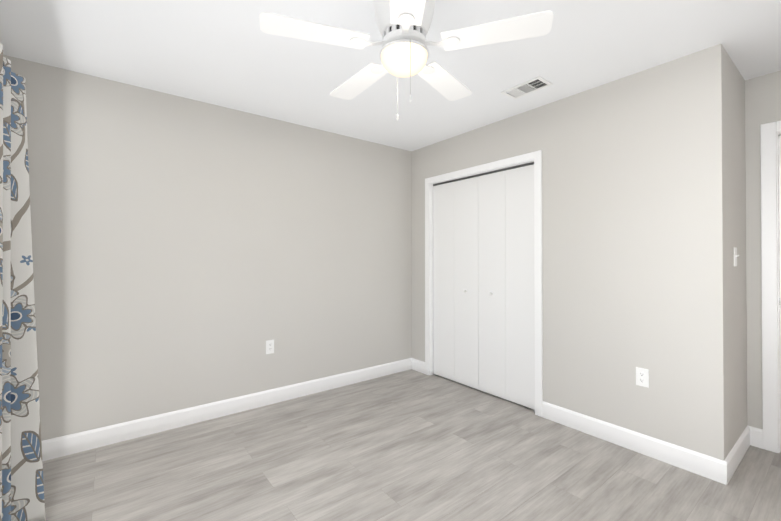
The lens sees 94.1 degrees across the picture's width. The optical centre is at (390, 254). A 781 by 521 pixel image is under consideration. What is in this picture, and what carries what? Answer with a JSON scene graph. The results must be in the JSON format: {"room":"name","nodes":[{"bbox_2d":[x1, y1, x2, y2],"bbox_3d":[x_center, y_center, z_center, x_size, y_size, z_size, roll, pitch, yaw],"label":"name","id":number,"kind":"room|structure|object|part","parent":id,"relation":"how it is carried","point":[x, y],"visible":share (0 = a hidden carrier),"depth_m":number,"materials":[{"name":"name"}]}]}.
{"room":"empty bedroom","nodes":[
{"label":"empty bedroom","id":0,"kind":"room"},
{"bbox_2d":[3,55,411,440],"bbox_3d":[-0.830,0.051,3.318,4.012,2.440,0.100,0,-1,-38],"label":"wall","id":1,"kind":"structure","parent":0,"point":[187,253],"depth_m":2.75,"materials":[{"name":"paint"}]},
{"bbox_2d":[41,358,411,461],"bbox_3d":[-1.029,1.208,3.083,3.220,0.122,0.014,0,-1,-38],"label":"baseboard","id":2,"kind":"structure","parent":1,"relation":"attached to","point":[58,447],"depth_m":2.75,"materials":[{"name":"white wood"}]},
{"bbox_2d":[266,340,273,353],"bbox_3d":[-1.024,0.784,3.093,0.070,0.115,0.008,0,-1,-38],"label":"electrical outlet","id":3,"kind":"object","parent":1,"relation":"attached to","point":[269,346],"visible":1,"depth_m":3.09,"materials":[{"name":"white plastic"}]},
{"bbox_2d":[0,0,780,150],"bbox_3d":[1.199,-1.225,2.498,6.200,0.100,3.900,0,-1,-38],"label":"ceiling","id":4,"kind":"structure","parent":0,"point":[228,54],"depth_m":2.11,"materials":[{"name":"paint"}]},
{"bbox_2d":[259,0,553,120],"bbox_3d":[0.041,-0.909,1.670,1.194,0.542,1.150,0,-1,-38],"label":"ceiling fan","id":5,"kind":"object","parent":4,"relation":"hanging from","point":[404,26],"visible":1,"depth_m":1.55,"materials":[{"name":"painted metal"},{"name":"painted wood"},{"name":"glass"}]},
{"bbox_3d":[-0.312,-0.926,1.516,0.449,0.014,0.266,0,-1,-38],"label":"blade","id":6,"kind":"part","parent":5,"relation":"part of","materials":[{"name":"white"}]},
{"bbox_3d":[-0.166,-0.923,1.958,0.148,0.014,0.441,0,-1,-38],"label":"blade","id":7,"kind":"part","parent":5,"relation":"part of","materials":[{"name":"white"}]},
{"bbox_3d":[0.034,-0.775,1.744,0.010,0.264,0.010,0,-1,-38],"label":"chain","id":8,"kind":"part","parent":5,"relation":"part of","materials":[{"name":"silver metal"}]},
{"bbox_3d":[0.061,-0.853,1.636,0.212,0.083,0.212,0,-1,-38],"label":"globe","id":9,"kind":"part","parent":5,"relation":"part of","materials":[{"name":"white glass"}]},
{"bbox_3d":[0.062,-0.928,1.246,0.362,0.014,0.416,0,-1,-38],"label":"blade","id":10,"kind":"part","parent":5,"relation":"part of","materials":[{"name":"white"}]},
{"bbox_3d":[0.084,-0.774,1.525,0.010,0.269,0.010,0,-1,-38],"label":"chain","id":11,"kind":"part","parent":5,"relation":"part of","materials":[{"name":"silver metal"}]},
{"bbox_3d":[0.289,-0.923,1.957,0.450,0.014,0.245,0,-1,-38],"label":"blade","id":12,"kind":"part","parent":5,"relation":"part of","materials":[{"name":"white"}]},
{"bbox_3d":[0.434,-0.926,1.517,0.346,0.014,0.425,0,-1,-38],"label":"blade","id":13,"kind":"part","parent":5,"relation":"part of","materials":[{"name":"white"}]},
{"bbox_2d":[501,76,552,98],"bbox_3d":[0.955,-1.170,2.561,0.178,0.010,0.300,0,-1,-38],"label":"ceiling vent","id":14,"kind":"object","parent":4,"relation":"in","point":[528,87],"visible":1,"depth_m":2.55,"materials":[{"name":"white metal"}]},
{"bbox_2d":[43,369,780,520],"bbox_3d":[1.199,1.315,2.479,6.200,0.100,3.900,0,-1,-38],"label":"floor","id":15,"kind":"structure","parent":0,"point":[410,445],"depth_m":2.12,"materials":[{"name":"grey laminate"}]},
{"bbox_2d":[412,44,727,460],"bbox_3d":[1.080,0.049,3.082,0.100,2.440,2.617,0,-1,-38],"label":"wall","id":16,"kind":"structure","parent":0,"point":[634,259],"depth_m":2.37,"materials":[{"name":"paint"}]},
{"bbox_2d":[412,358,424,373],"bbox_3d":[0.305,1.215,3.979,0.014,0.122,0.235,0,-1,-38],"label":"baseboard","id":17,"kind":"structure","parent":16,"relation":"attached to","point":[418,365],"depth_m":3.97,"materials":[{"name":"white wood"}]},
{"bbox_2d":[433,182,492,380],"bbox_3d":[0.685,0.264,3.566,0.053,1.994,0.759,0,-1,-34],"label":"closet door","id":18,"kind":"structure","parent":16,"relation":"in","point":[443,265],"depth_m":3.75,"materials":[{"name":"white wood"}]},
{"bbox_2d":[454,177,478,389],"bbox_3d":[0.740,0.263,3.526,0.028,1.994,0.295,0,-1,-38],"label":"closet door","id":19,"kind":"structure","parent":16,"relation":"in","point":[466,278],"depth_m":3.51,"materials":[{"name":"white wood"}]},
{"bbox_2d":[433,162,533,185],"bbox_3d":[0.831,-0.745,3.415,0.036,0.015,1.189,0,-1,-38],"label":"track","id":20,"kind":"object","parent":16,"relation":"attached to","point":[509,168],"visible":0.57,"depth_m":3.32,"materials":[{"name":"grey metal"}]},
{"bbox_2d":[425,150,542,416],"bbox_3d":[0.828,0.249,3.406,0.102,2.045,1.233,0,-1,-38],"label":"door frame","id":21,"kind":"structure","parent":16,"relation":"attached to","point":[431,291],"depth_m":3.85,"materials":[{"name":"white wood"}]},
{"bbox_2d":[478,171,505,398],"bbox_3d":[0.922,0.262,3.291,0.028,1.994,0.295,0,-1,-38],"label":"closet door","id":22,"kind":"structure","parent":16,"relation":"in","point":[492,279],"depth_m":3.27,"materials":[{"name":"white wood"}]},
{"bbox_2d":[505,164,534,409],"bbox_3d":[1.104,0.260,3.057,0.028,1.994,0.295,0,-1,-38],"label":"closet door","id":23,"kind":"structure","parent":16,"relation":"in","point":[520,322],"depth_m":3.05,"materials":[{"name":"white wood"}]},
{"bbox_2d":[542,401,726,484],"bbox_3d":[1.518,1.203,2.418,0.014,0.122,1.073,0,-1,-38],"label":"baseboard","id":24,"kind":"structure","parent":16,"relation":"attached to","point":[706,466],"depth_m":2.30,"materials":[{"name":"white wood"}]},
{"bbox_2d":[636,367,648,387],"bbox_3d":[1.603,0.780,2.316,0.008,0.115,0.070,0,-1,-38],"label":"electrical outlet","id":25,"kind":"object","parent":16,"relation":"attached to","point":[642,376],"visible":1,"depth_m":2.31,"materials":[{"name":"white plastic"}]},
{"bbox_2d":[725,50,746,453],"bbox_3d":[2.126,0.043,2.300,0.592,2.440,0.100,0,-1,-38],"label":"wall","id":26,"kind":"structure","parent":0,"point":[736,238],"depth_m":2.24,"materials":[{"name":"paint"}]},
{"bbox_2d":[734,247,738,265],"bbox_3d":[2.107,0.013,2.210,0.070,0.115,0.020,0,-1,-38],"label":"light switch","id":27,"kind":"object","parent":26,"relation":"attached to","point":[735,256],"visible":0.96,"depth_m":2.21,"materials":[{"name":"white plastic"}]},
{"bbox_2d":[724,425,749,483],"bbox_3d":[2.121,1.202,2.216,0.692,0.122,0.014,0,-1,-38],"label":"baseboard","id":28,"kind":"structure","parent":26,"relation":"attached to","point":[735,455],"depth_m":2.18,"materials":[{"name":"white wood"}]},
{"bbox_2d":[745,71,780,428],"bbox_3d":[1.943,0.049,3.067,0.060,2.440,3.700,0,-1,-38],"label":"wall","id":29,"kind":"structure","parent":0,"point":[763,99],"depth_m":2.41,"materials":[{"name":"paint"}]},
{"bbox_2d":[749,426,762,448],"bbox_3d":[2.407,1.203,2.401,0.014,0.122,0.073,0,-1,-38],"label":"baseboard","id":30,"kind":"structure","parent":29,"relation":"attached to","point":[756,437],"depth_m":2.39,"materials":[{"name":"white wood"}]},
{"bbox_2d":[760,121,780,452],"bbox_3d":[2.767,0.203,2.033,0.129,2.117,0.962,0,-1,-38],"label":"door frame","id":31,"kind":"structure","parent":29,"relation":"attached to","point":[769,285],"depth_m":2.34,"materials":[{"name":"white wood"}]},
{"bbox_3d":[-1.209,0.031,0.617,0.100,2.440,3.700,0,-1,-38],"label":"wall","id":32,"kind":"structure","parent":0,"visible":0},
{"bbox_2d":[0,43,44,520],"bbox_3d":[-1.207,0.144,0.941,0.300,2.196,3.050,0,-1,-38],"label":"curtain","id":33,"kind":"object","parent":32,"relation":"attached to","point":[21,484],"visible":1,"depth_m":1.73,"materials":[{"name":"multicoloured fabric"}]}
]}

